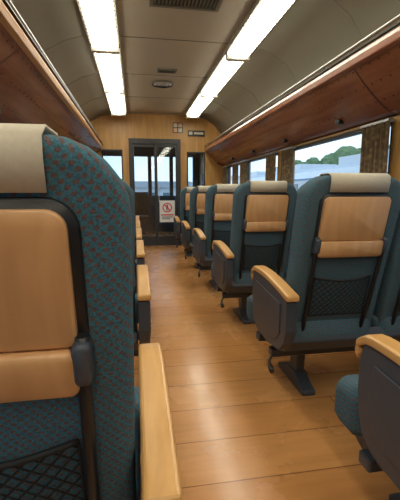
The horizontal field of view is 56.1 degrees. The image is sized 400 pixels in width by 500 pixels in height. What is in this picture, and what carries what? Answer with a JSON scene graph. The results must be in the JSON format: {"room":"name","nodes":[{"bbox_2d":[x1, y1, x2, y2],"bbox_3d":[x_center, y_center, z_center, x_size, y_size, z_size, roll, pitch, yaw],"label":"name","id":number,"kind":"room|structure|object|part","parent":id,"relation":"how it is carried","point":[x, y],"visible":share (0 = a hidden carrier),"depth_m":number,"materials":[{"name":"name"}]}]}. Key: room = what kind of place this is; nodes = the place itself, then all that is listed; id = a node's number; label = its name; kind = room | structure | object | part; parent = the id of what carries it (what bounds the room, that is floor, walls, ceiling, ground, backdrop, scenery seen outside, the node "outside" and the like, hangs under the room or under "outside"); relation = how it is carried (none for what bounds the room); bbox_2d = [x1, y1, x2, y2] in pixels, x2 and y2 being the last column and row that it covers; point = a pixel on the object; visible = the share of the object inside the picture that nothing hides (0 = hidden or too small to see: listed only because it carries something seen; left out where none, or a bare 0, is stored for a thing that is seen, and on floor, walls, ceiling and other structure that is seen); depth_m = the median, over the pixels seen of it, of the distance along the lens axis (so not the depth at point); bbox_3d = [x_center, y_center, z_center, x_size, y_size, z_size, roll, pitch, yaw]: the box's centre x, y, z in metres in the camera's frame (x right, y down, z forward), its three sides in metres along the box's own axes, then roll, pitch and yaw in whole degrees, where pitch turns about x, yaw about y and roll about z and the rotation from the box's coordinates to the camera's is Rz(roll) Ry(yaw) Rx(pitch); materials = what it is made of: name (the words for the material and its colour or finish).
{"room":"train carriage","nodes":[
{"label":"train carriage","id":0,"kind":"room"},
{"bbox_2d":[103,147,198,231],"bbox_3d":[-1.446,-1.845,10.295,3.080,2.700,0.100,-1,9,-10],"label":"wall","id":1,"kind":"structure","parent":0,"point":[148,152],"depth_m":10.35,"materials":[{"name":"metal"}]},
{"bbox_2d":[90,114,221,244],"bbox_3d":[-0.970,-1.381,7.554,2.880,2.620,0.060,-1,9,-10],"label":"wall","id":2,"kind":"structure","parent":0,"point":[110,129],"depth_m":7.41,"materials":[{"name":"brown wood"}]},
{"bbox_2d":[101,149,122,179],"bbox_3d":[-1.718,-1.582,7.387,0.400,0.770,0.072,-1,9,-10],"label":"frame","id":3,"kind":"object","parent":2,"relation":"attached to","point":[103,149],"visible":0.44,"depth_m":7.32,"materials":[{"name":"black plastic"}]},
{"bbox_2d":[125,115,181,172],"bbox_3d":[-0.905,-1.367,7.534,1.112,2.600,0.006,-1,9,-10],"label":"trim","id":4,"kind":"structure","parent":2,"relation":"attached to","point":[181,115],"depth_m":7.38,"materials":[{"name":"brown wood"}]},
{"bbox_2d":[128,138,180,245],"bbox_3d":[-0.900,-1.145,7.598,1.020,2.140,0.090,-1,9,-10],"label":"door frame","id":5,"kind":"structure","parent":2,"relation":"in","point":[130,140],"depth_m":7.43,"materials":[{"name":"metal"}]},
{"bbox_2d":[131,144,155,245],"bbox_3d":[-1.111,-1.096,7.579,0.485,2.030,0.030,-1,9,-10],"label":"door leaf","id":6,"kind":"structure","parent":5,"relation":"attached to","point":[148,240],"depth_m":7.52,"materials":[{"name":"metal"}]},
{"bbox_2d":[155,144,177,244],"bbox_3d":[-0.672,-1.103,7.623,0.455,2.030,0.050,-1,9,-10],"label":"door leaf","id":7,"kind":"structure","parent":5,"relation":"attached to","point":[160,240],"depth_m":7.62,"materials":[{"name":"metal"}]},
{"bbox_2d":[160,200,174,221],"bbox_3d":[-0.668,-0.790,7.660,0.310,0.440,0.009,-1,9,-10],"label":"poster","id":8,"kind":"object","parent":7,"relation":"attached to","point":[167,207],"visible":0.99,"depth_m":7.66,"materials":[{"name":"white paper"}]},
{"bbox_2d":[173,122,182,132],"bbox_3d":[-0.441,-2.426,7.446,0.200,0.200,0.014,-1,9,-10],"label":"sign","id":9,"kind":"object","parent":2,"relation":"attached to","point":[177,127],"visible":1,"depth_m":7.44,"materials":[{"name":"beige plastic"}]},
{"bbox_2d":[187,152,204,186],"bbox_3d":[-0.087,-1.615,7.665,0.370,0.750,0.072,-1,9,-10],"label":"frame","id":10,"kind":"object","parent":2,"relation":"attached to","point":[203,153],"visible":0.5,"depth_m":7.64,"materials":[{"name":"black plastic"}]},
{"bbox_2d":[188,130,204,136],"bbox_3d":[-0.075,-2.336,7.514,0.340,0.110,0.032,-1,9,-10],"label":"exit sign","id":11,"kind":"object","parent":2,"relation":"attached to","point":[190,132],"visible":1,"depth_m":7.50,"materials":[{"name":"black plastic"}]},
{"bbox_2d":[11,0,399,154],"bbox_3d":[-0.296,-1.814,3.518,3.032,0.610,13.700,-1,9,-10],"label":"ceiling","id":12,"kind":"structure","parent":0,"point":[310,34],"depth_m":3.73,"materials":[{"name":"beige plastic"}]},
{"bbox_2d":[76,0,126,115],"bbox_3d":[-0.553,-1.685,1.461,0.295,0.117,11.200,-1,9,-10],"label":"fluorescent ceiling light","id":13,"kind":"object","parent":12,"relation":"attached to","point":[99,17],"visible":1,"depth_m":3.67,"materials":[{"name":"beige plastic"}]},
{"bbox_2d":[150,80,174,87],"bbox_3d":[-0.523,-2.307,5.250,0.340,0.045,0.340,-1,9,-10],"label":"round vent","id":14,"kind":"object","parent":12,"relation":"attached to","point":[157,83],"depth_m":5.19,"materials":[{"name":"silver metal"}]},
{"bbox_2d":[157,68,176,73],"bbox_3d":[-0.412,-2.227,4.666,0.240,0.024,0.120,-1,9,-10],"label":"vent","id":15,"kind":"object","parent":12,"relation":"attached to","point":[159,70],"depth_m":4.62,"materials":[{"name":"grey metal"}]},
{"bbox_2d":[149,0,222,11],"bbox_3d":[-0.066,-1.912,2.670,0.560,0.036,0.760,-1,9,-10],"label":"ceiling vent grille","id":16,"kind":"object","parent":12,"relation":"attached to","point":[199,5],"depth_m":2.98,"materials":[{"name":"black metal"}]},
{"bbox_2d":[185,0,294,118],"bbox_3d":[0.800,-1.720,1.690,0.270,0.117,11.200,-1,9,-10],"label":"fluorescent ceiling light","id":17,"kind":"object","parent":12,"relation":"attached to","point":[263,15],"visible":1,"depth_m":3.71,"materials":[{"name":"beige plastic"}]},
{"bbox_2d":[134,232,399,499],"bbox_3d":[-0.298,0.553,3.884,3.080,0.080,13.700,-1,9,-10],"label":"floor","id":18,"kind":"structure","parent":0,"point":[243,430],"depth_m":1.92,"materials":[{"name":"brown wood"}]},
{"bbox_2d":[0,123,181,499],"bbox_3d":[-0.610,0.389,0.817,1.071,1.182,0.730,-1,9,-10],"label":"seat","id":19,"kind":"object","parent":18,"relation":"on","point":[75,424],"visible":1,"depth_m":0.53,"materials":[{"name":"fabric"}]},
{"bbox_2d":[0,209,79,402],"bbox_3d":[-0.330,0.084,0.492,0.318,0.275,0.087,-1,9,-10],"label":"tray","id":20,"kind":"object","parent":19,"relation":"on","point":[40,250],"depth_m":0.50,"materials":[{"name":"orange wood"}]},
{"bbox_3d":[-0.339,0.260,0.573,0.356,0.678,0.171,-1,9,-10],"label":"frame","id":21,"kind":"part","parent":19,"relation":"part of","materials":[{"name":"black plastic"}]},
{"bbox_2d":[134,386,140,499],"bbox_3d":[-0.370,0.563,0.973,0.534,0.165,0.560,-1,9,-10],"label":"seat cushion","id":22,"kind":"object","parent":19,"relation":"on","point":[136,389],"depth_m":1.01,"materials":[{"name":"fabric"}]},
{"bbox_3d":[-0.634,0.653,0.908,1.020,0.181,0.511,-1,9,-10],"label":"frame","id":23,"kind":"part","parent":19,"relation":"part of","materials":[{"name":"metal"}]},
{"bbox_3d":[-0.103,0.335,0.836,0.063,0.094,0.543,-1,9,-10],"label":"armrest","id":24,"kind":"part","parent":19,"relation":"part of","materials":[{"name":"brown wood"}]},
{"bbox_2d":[121,179,150,355],"bbox_3d":[-0.805,0.214,1.947,1.071,1.182,0.730,-1,9,-10],"label":"seat","id":25,"kind":"object","parent":18,"relation":"on","point":[141,299],"visible":0.15,"depth_m":1.76,"materials":[{"name":"fabric"}]},
{"bbox_3d":[-0.545,0.061,1.761,0.478,0.802,0.311,-1,9,-10],"label":"backrest","id":26,"kind":"part","parent":25,"relation":"part of","materials":[{"name":"fabric"}]},
{"bbox_2d":[133,293,138,332],"bbox_3d":[-0.566,0.388,2.103,0.534,0.165,0.560,-1,9,-10],"label":"seat cushion","id":27,"kind":"object","parent":25,"relation":"on","point":[136,317],"depth_m":2.05,"materials":[{"name":"fabric"}]},
{"bbox_3d":[-0.830,0.479,2.038,1.020,0.181,0.511,-1,9,-10],"label":"frame","id":28,"kind":"part","parent":25,"relation":"part of","materials":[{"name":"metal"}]},
{"bbox_3d":[-0.299,0.161,1.966,0.063,0.094,0.543,-1,9,-10],"label":"armrest","id":29,"kind":"part","parent":25,"relation":"part of","materials":[{"name":"brown wood"}]},
{"bbox_3d":[-0.796,0.321,1.901,1.069,0.345,0.505,-1,9,-10],"label":"panel","id":30,"kind":"part","parent":25,"relation":"part of","materials":[{"name":"plastic"}]},
{"bbox_2d":[129,186,144,292],"bbox_3d":[-1.000,0.040,3.072,1.071,1.182,0.730,-1,9,-10],"label":"seat","id":31,"kind":"object","parent":18,"relation":"on","point":[140,253],"visible":0.08,"depth_m":2.90,"materials":[{"name":"wood"}]},
{"bbox_3d":[-0.740,-0.113,2.886,0.478,0.802,0.311,-1,9,-10],"label":"backrest","id":32,"kind":"part","parent":31,"relation":"part of","materials":[{"name":"fabric"}]},
{"bbox_2d":[135,260,136,279],"bbox_3d":[-0.761,0.214,3.228,0.534,0.165,0.560,-1,9,-10],"label":"seat cushion","id":33,"kind":"object","parent":31,"relation":"on","point":[135,260],"depth_m":3.35,"materials":[{"name":"fabric"}]},
{"bbox_3d":[-0.494,-0.013,3.091,0.063,0.094,0.543,-1,9,-10],"label":"armrest","id":34,"kind":"part","parent":31,"relation":"part of","materials":[{"name":"brown wood"}]},
{"bbox_3d":[-0.991,0.147,3.026,1.069,0.345,0.505,-1,9,-10],"label":"panel","id":35,"kind":"part","parent":31,"relation":"part of","materials":[{"name":"plastic"}]},
{"bbox_2d":[132,189,141,259],"bbox_3d":[-1.195,-0.134,4.197,1.071,1.182,0.730,-1,9,-10],"label":"seat","id":36,"kind":"object","parent":18,"relation":"on","point":[138,230],"visible":0.06,"depth_m":4.03,"materials":[{"name":"fabric"}]},
{"bbox_3d":[-0.689,-0.187,4.216,0.063,0.094,0.543,-1,9,-10],"label":"armrest","id":37,"kind":"part","parent":36,"relation":"part of","materials":[{"name":"brown wood"}]},
{"bbox_2d":[134,194,139,243],"bbox_3d":[-1.390,-0.308,5.322,1.071,1.182,0.730,-1,9,-10],"label":"seat","id":38,"kind":"object","parent":18,"relation":"on","point":[137,221],"visible":0.06,"depth_m":5.25,"materials":[{"name":"fabric"}]},
{"bbox_3d":[-0.884,-0.361,5.341,0.063,0.094,0.543,-1,9,-10],"label":"armrest","id":39,"kind":"part","parent":38,"relation":"part of","materials":[{"name":"brown wood"}]},
{"bbox_2d":[135,192,148,235],"bbox_3d":[-1.485,-0.872,9.238,0.440,1.100,0.480,-1,9,-10],"label":"chair","id":40,"kind":"object","parent":18,"relation":"on","point":[141,198],"visible":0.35,"depth_m":8.98,"materials":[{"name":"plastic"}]},
{"bbox_2d":[142,220,145,233],"bbox_3d":[-1.987,-0.990,9.938,1.050,1.120,0.629,-1,9,-10],"label":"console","id":41,"kind":"object","parent":18,"relation":"on","point":[143,221],"visible":0.09,"depth_m":9.81},
{"bbox_2d":[173,187,193,255],"bbox_3d":[0.091,-0.495,6.535,1.071,1.182,0.730,-1,9,-10],"label":"seat","id":42,"kind":"object","parent":18,"relation":"on","point":[185,192],"visible":0.18,"depth_m":6.16,"materials":[{"name":"fabric"}]},
{"bbox_3d":[0.102,-0.389,6.489,1.069,0.345,0.505,-1,9,-10],"label":"panel","id":43,"kind":"part","parent":42,"relation":"part of","materials":[{"name":"plastic"}]},
{"bbox_3d":[-0.102,-0.637,6.273,0.478,0.802,0.311,-1,9,-10],"label":"backrest","id":44,"kind":"part","parent":42,"relation":"part of","materials":[{"name":"fabric"}]},
{"bbox_3d":[-0.091,-0.613,6.214,0.356,0.678,0.171,-1,9,-10],"label":"frame","id":45,"kind":"part","parent":42,"relation":"part of","materials":[{"name":"black plastic"}]},
{"bbox_2d":[185,193,189,209],"bbox_3d":[-0.082,-0.788,6.133,0.318,0.275,0.087,-1,9,-10],"label":"tray","id":46,"kind":"object","parent":42,"relation":"on","point":[187,195],"depth_m":6.10,"materials":[{"name":"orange wood"}]},
{"bbox_2d":[181,186,209,268],"bbox_3d":[0.283,-0.324,5.425,1.071,1.182,0.730,-1,9,-10],"label":"seat","id":47,"kind":"object","parent":18,"relation":"on","point":[197,194],"visible":0.21,"depth_m":5.06,"materials":[{"name":"fabric"}]},
{"bbox_3d":[-0.204,-0.351,5.276,0.063,0.094,0.543,-1,9,-10],"label":"armrest","id":48,"kind":"part","parent":47,"relation":"part of","materials":[{"name":"brown wood"}]},
{"bbox_3d":[0.295,-0.217,5.379,1.069,0.345,0.505,-1,9,-10],"label":"panel","id":49,"kind":"part","parent":47,"relation":"part of","materials":[{"name":"plastic"}]},
{"bbox_3d":[0.289,-0.060,5.521,1.020,0.181,0.511,-1,9,-10],"label":"frame","id":50,"kind":"part","parent":47,"relation":"part of","materials":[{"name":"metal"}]},
{"bbox_3d":[0.091,-0.465,5.162,0.478,0.802,0.311,-1,9,-10],"label":"backrest","id":51,"kind":"part","parent":47,"relation":"part of","materials":[{"name":"fabric"}]},
{"bbox_2d":[196,194,204,213],"bbox_3d":[0.111,-0.616,5.023,0.318,0.275,0.087,-1,9,-10],"label":"tray","id":52,"kind":"object","parent":47,"relation":"on","point":[200,198],"depth_m":4.99,"materials":[{"name":"orange wood"}]},
{"bbox_3d":[0.102,-0.441,5.104,0.356,0.678,0.171,-1,9,-10],"label":"frame","id":53,"kind":"part","parent":47,"relation":"part of","materials":[{"name":"black plastic"}]},
{"bbox_2d":[192,184,239,289],"bbox_3d":[0.476,-0.152,4.314,1.071,1.182,0.730,-1,9,-10],"label":"seat","id":54,"kind":"object","parent":18,"relation":"on","point":[218,197],"visible":0.23,"depth_m":3.96,"materials":[{"name":"fabric"}]},
{"bbox_3d":[0.487,-0.045,4.269,1.069,0.345,0.505,-1,9,-10],"label":"panel","id":55,"kind":"part","parent":54,"relation":"part of","materials":[{"name":"plastic"}]},
{"bbox_3d":[-0.011,-0.179,4.166,0.063,0.094,0.543,-1,9,-10],"label":"armrest","id":56,"kind":"part","parent":54,"relation":"part of","materials":[{"name":"brown wood"}]},
{"bbox_2d":[192,245,212,258],"bbox_3d":[0.207,0.035,4.384,0.534,0.165,0.560,-1,9,-10],"label":"seat cushion","id":57,"kind":"object","parent":54,"relation":"on","point":[195,250],"depth_m":4.09,"materials":[{"name":"fabric"}]},
{"bbox_3d":[0.482,0.112,4.410,1.020,0.181,0.511,-1,9,-10],"label":"frame","id":58,"kind":"part","parent":54,"relation":"part of","materials":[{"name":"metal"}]},
{"bbox_3d":[0.283,-0.294,4.052,0.478,0.802,0.311,-1,9,-10],"label":"backrest","id":59,"kind":"part","parent":54,"relation":"part of","materials":[{"name":"fabric"}]},
{"bbox_3d":[0.294,-0.269,3.993,0.356,0.678,0.171,-1,9,-10],"label":"frame","id":60,"kind":"part","parent":54,"relation":"part of","materials":[{"name":"black plastic"}]},
{"bbox_2d":[214,194,232,220],"bbox_3d":[0.303,-0.445,3.913,0.318,0.275,0.087,-1,9,-10],"label":"tray","id":61,"kind":"object","parent":54,"relation":"on","point":[223,203],"depth_m":3.89,"materials":[{"name":"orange wood"}]},
{"bbox_2d":[211,181,303,323],"bbox_3d":[0.668,0.020,3.204,1.071,1.182,0.730,-1,9,-10],"label":"seat","id":62,"kind":"object","parent":18,"relation":"on","point":[263,212],"visible":0.44,"depth_m":2.87,"materials":[{"name":"fabric"}]},
{"bbox_3d":[0.680,0.126,3.158,1.069,0.345,0.505,-1,9,-10],"label":"panel","id":63,"kind":"part","parent":62,"relation":"part of","materials":[{"name":"plastic"}]},
{"bbox_3d":[0.181,-0.008,3.055,0.063,0.094,0.543,-1,9,-10],"label":"armrest","id":64,"kind":"part","parent":62,"relation":"part of","materials":[{"name":"brown wood"}]},
{"bbox_2d":[211,262,285,283],"bbox_3d":[0.400,0.207,3.274,0.534,0.165,0.560,-1,9,-10],"label":"seat cushion","id":65,"kind":"object","parent":62,"relation":"on","point":[244,277],"depth_m":2.99,"materials":[{"name":"fabric"}]},
{"bbox_3d":[0.674,0.283,3.300,1.020,0.181,0.511,-1,9,-10],"label":"frame","id":66,"kind":"part","parent":62,"relation":"part of","materials":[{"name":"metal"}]},
{"bbox_3d":[0.476,-0.122,2.941,0.478,0.802,0.311,-1,9,-10],"label":"backrest","id":67,"kind":"part","parent":62,"relation":"part of","materials":[{"name":"fabric"}]},
{"bbox_3d":[0.486,-0.098,2.883,0.356,0.678,0.171,-1,9,-10],"label":"frame","id":68,"kind":"part","parent":62,"relation":"part of","materials":[{"name":"black plastic"}]},
{"bbox_2d":[245,195,288,231],"bbox_3d":[0.496,-0.273,2.802,0.318,0.275,0.087,-1,9,-10],"label":"tray","id":69,"kind":"object","parent":62,"relation":"on","point":[263,213],"depth_m":2.79,"materials":[{"name":"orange wood"}]},
{"bbox_3d":[0.965,-0.135,3.024,0.478,0.802,0.311,-1,9,-10],"label":"backrest","id":70,"kind":"part","parent":62,"relation":"part of","materials":[{"name":"fabric"}]},
{"bbox_2d":[247,173,399,395],"bbox_3d":[0.861,0.191,2.093,1.071,1.182,0.730,-1,9,-10],"label":"seat","id":71,"kind":"object","parent":18,"relation":"on","point":[341,286],"visible":0.98,"depth_m":1.78,"materials":[{"name":"fabric"}]},
{"bbox_3d":[0.872,0.298,2.048,1.069,0.345,0.505,-1,9,-10],"label":"panel","id":72,"kind":"part","parent":71,"relation":"part of","materials":[{"name":"plastic"}]},
{"bbox_3d":[0.374,0.164,1.945,0.063,0.094,0.543,-1,9,-10],"label":"armrest","id":73,"kind":"part","parent":71,"relation":"part of","materials":[{"name":"brown wood"}]},
{"bbox_2d":[247,295,370,338],"bbox_3d":[0.592,0.379,2.163,0.534,0.165,0.560,-1,9,-10],"label":"seat cushion","id":74,"kind":"object","parent":71,"relation":"on","point":[343,326],"depth_m":1.90,"materials":[{"name":"fabric"}]},
{"bbox_3d":[0.867,0.455,2.189,1.020,0.181,0.511,-1,9,-10],"label":"frame","id":75,"kind":"part","parent":71,"relation":"part of","materials":[{"name":"metal"}]},
{"bbox_3d":[0.668,0.050,1.831,0.478,0.802,0.311,-1,9,-10],"label":"backrest","id":76,"kind":"part","parent":71,"relation":"part of","materials":[{"name":"fabric"}]},
{"bbox_3d":[0.679,0.074,1.773,0.356,0.678,0.171,-1,9,-10],"label":"frame","id":77,"kind":"part","parent":71,"relation":"part of","materials":[{"name":"black plastic"}]},
{"bbox_2d":[317,197,390,257],"bbox_3d":[0.688,-0.101,1.692,0.318,0.275,0.087,-1,9,-10],"label":"tray","id":78,"kind":"object","parent":71,"relation":"on","point":[347,227],"depth_m":1.68,"materials":[{"name":"orange wood"}]},
{"bbox_2d":[371,315,399,331],"bbox_3d":[1.109,0.365,2.251,0.478,0.165,0.560,-1,9,-10],"label":"seat cushion","id":79,"kind":"object","parent":71,"relation":"on","point":[380,323],"depth_m":1.95,"materials":[{"name":"fabric"}]},
{"bbox_3d":[1.157,0.037,1.914,0.478,0.802,0.311,-1,9,-10],"label":"backrest","id":80,"kind":"part","parent":71,"relation":"part of","materials":[{"name":"fabric"}]},
{"bbox_3d":[1.168,0.061,1.855,0.356,0.678,0.171,-1,9,-10],"label":"frame","id":81,"kind":"part","parent":71,"relation":"part of","materials":[{"name":"black plastic"}]},
{"bbox_2d":[334,334,399,499],"bbox_3d":[1.041,0.353,1.051,1.071,1.182,0.730,-1,9,-10],"label":"seat","id":82,"kind":"object","parent":18,"relation":"on","point":[367,402],"visible":1,"depth_m":1.07,"materials":[{"name":"plastic"}]},
{"bbox_2d":[334,374,362,436],"bbox_3d":[0.773,0.540,1.121,0.534,0.165,0.560,-1,9,-10],"label":"seat cushion","id":83,"kind":"object","parent":82,"relation":"on","point":[348,407],"depth_m":1.23,"materials":[{"name":"fabric"}]},
{"bbox_3d":[1.048,0.616,1.147,1.020,0.181,0.511,-1,9,-10],"label":"frame","id":84,"kind":"part","parent":82,"relation":"part of","materials":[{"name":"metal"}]},
{"bbox_3d":[0.554,0.325,0.902,0.063,0.094,0.543,-1,9,-10],"label":"armrest","id":85,"kind":"part","parent":82,"relation":"part of","materials":[{"name":"brown wood"}]},
{"bbox_3d":[1.053,0.459,1.006,1.069,0.345,0.505,-1,9,-10],"label":"panel","id":86,"kind":"part","parent":82,"relation":"part of","materials":[{"name":"plastic"}]},
{"bbox_2d":[199,114,399,185],"bbox_3d":[1.171,-0.573,3.964,0.100,2.120,13.500,-1,9,-10],"label":"wall","id":87,"kind":"structure","parent":0,"point":[394,166],"depth_m":2.65,"materials":[{"name":"brown wood"}]},
{"bbox_2d":[90,112,220,130],"bbox_3d":[-0.938,-2.354,7.214,2.920,0.551,0.012,-1,9,-10],"label":"trim","id":88,"kind":"structure","parent":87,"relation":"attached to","point":[107,112],"depth_m":7.24,"materials":[{"name":"grey metal"}]},
{"bbox_2d":[81,96,238,124],"bbox_3d":[-0.739,-2.177,6.065,2.920,0.551,0.012,-1,9,-10],"label":"trim","id":89,"kind":"structure","parent":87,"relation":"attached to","point":[103,96],"depth_m":6.02,"materials":[{"name":"grey metal"}]},
{"bbox_2d":[66,73,261,109],"bbox_3d":[-0.539,-1.999,4.915,2.920,0.551,0.012,-1,9,-10],"label":"trim","id":90,"kind":"structure","parent":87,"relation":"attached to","point":[95,73],"depth_m":4.90,"materials":[{"name":"grey metal"}]},
{"bbox_2d":[44,35,297,82],"bbox_3d":[-0.340,-1.821,3.766,2.920,0.551,0.012,-1,9,-10],"label":"trim","id":91,"kind":"structure","parent":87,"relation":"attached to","point":[83,35],"depth_m":3.75,"materials":[{"name":"grey metal"}]},
{"bbox_2d":[222,165,227,183],"bbox_3d":[0.489,-1.197,7.327,0.050,0.866,0.330,-1,9,-10],"label":"curtain","id":92,"kind":"object","parent":87,"relation":"attached to","point":[224,168],"visible":0.41,"depth_m":7.22,"materials":[{"name":"fabric"}]},
{"bbox_2d":[228,163,239,183],"bbox_3d":[0.637,-1.148,6.965,0.060,0.860,1.000,-1,9,-10],"label":"frame","id":93,"kind":"object","parent":87,"relation":"attached to","point":[230,166],"visible":0.25,"depth_m":7.38,"materials":[{"name":"metal"}]},
{"bbox_2d":[232,162,239,183],"bbox_3d":[0.619,-1.081,6.577,0.050,0.866,0.330,-1,9,-10],"label":"curtain","id":94,"kind":"object","parent":87,"relation":"attached to","point":[235,166],"visible":0.41,"depth_m":6.49,"materials":[{"name":"fabric"}]},
{"bbox_2d":[240,160,248,183],"bbox_3d":[0.708,-1.001,6.061,0.050,0.866,0.330,-1,9,-10],"label":"curtain","id":95,"kind":"object","parent":87,"relation":"attached to","point":[244,164],"visible":0.39,"depth_m":5.98,"materials":[{"name":"fabric"}]},
{"bbox_2d":[247,153,277,180],"bbox_3d":[0.895,-0.918,5.480,0.060,0.860,1.450,-1,9,-10],"label":"frame","id":96,"kind":"object","parent":87,"relation":"attached to","point":[262,157],"visible":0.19,"depth_m":5.76,"materials":[{"name":"metal"}]},
{"bbox_2d":[265,151,277,180],"bbox_3d":[0.914,-0.817,4.873,0.050,0.866,0.330,-1,9,-10],"label":"curtain","id":97,"kind":"object","parent":87,"relation":"attached to","point":[270,157],"visible":0.39,"depth_m":4.79,"materials":[{"name":"fabric"}]},
{"bbox_2d":[280,146,295,183],"bbox_3d":[1.004,-0.737,4.356,0.050,0.866,0.330,-1,9,-10],"label":"curtain","id":98,"kind":"object","parent":87,"relation":"attached to","point":[286,174],"visible":0.4,"depth_m":4.29,"materials":[{"name":"fabric"}]},
{"bbox_2d":[205,14,399,165],"bbox_3d":[1.176,-1.113,2.444,0.368,0.429,10.700,-1,9,-10],"label":"luggage rack","id":99,"kind":"object","parent":87,"relation":"attached to","point":[363,88],"visible":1,"depth_m":2.98,"materials":[{"name":"brown wood"}]},
{"bbox_2d":[292,121,392,184],"bbox_3d":[1.224,-0.625,3.580,0.060,0.860,1.850,-1,9,-10],"label":"frame","id":100,"kind":"object","parent":87,"relation":"attached to","point":[359,131],"visible":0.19,"depth_m":3.39,"materials":[{"name":"metal"}]},
{"bbox_2d":[332,0,364,47],"bbox_3d":[-0.141,-1.643,2.616,2.920,0.551,0.012,-1,9,-10],"label":"trim","id":101,"kind":"structure","parent":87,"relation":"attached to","point":[337,4],"depth_m":2.82,"materials":[{"name":"grey metal"}]},
{"bbox_2d":[359,118,394,172],"bbox_3d":[1.277,-0.493,2.778,0.050,0.866,0.330,-1,9,-10],"label":"curtain","id":102,"kind":"object","parent":87,"relation":"attached to","point":[375,135],"visible":0.41,"depth_m":2.72,"materials":[{"name":"fabric"}]},
{"bbox_3d":[-1.767,-0.496,3.467,0.100,2.120,13.500,-1,9,-10],"label":"wall","id":103,"kind":"structure","parent":0,"visible":0},
{"bbox_2d":[0,0,103,152],"bbox_3d":[-1.224,-1.050,2.038,0.522,0.429,10.700,-1,9,-10],"label":"luggage rack","id":104,"kind":"object","parent":103,"relation":"attached to","point":[32,91],"visible":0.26,"depth_m":2.72,"materials":[{"name":"brown wood"}]},
{"label":"outside","id":105,"kind":"structure","parent":0,"visible":0},
{"bbox_3d":[-1.688,0.816,10.100,120.000,0.100,140.000,-1,9,-10],"label":"ground","id":106,"kind":"structure","parent":105,"visible":0},
{"bbox_2d":[135,181,191,195],"bbox_3d":[-9.003,-9.545,63.694,19.200,4.000,7.200,-1,9,-10],"label":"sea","id":107,"kind":"structure","parent":106,"relation":"on","point":[140,186],"depth_m":60.54,"materials":[{"name":"blue liquid"}]},
{"bbox_2d":[231,149,388,190],"bbox_3d":[4.963,-0.990,9.998,2.830,3.100,36.100,-1,9,-10],"label":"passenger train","id":108,"kind":"object","parent":106,"relation":"on","point":[304,173],"visible":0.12,"depth_m":11.46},
{"bbox_2d":[276,144,389,167],"bbox_3d":[17.552,-6.111,30.773,8.019,8.194,67.665,-1,9,-10],"label":"tree line","id":109,"kind":"object","parent":106,"relation":"on","point":[332,158],"visible":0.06,"depth_m":37.43,"materials":[{"name":"green plant"}]}
]}

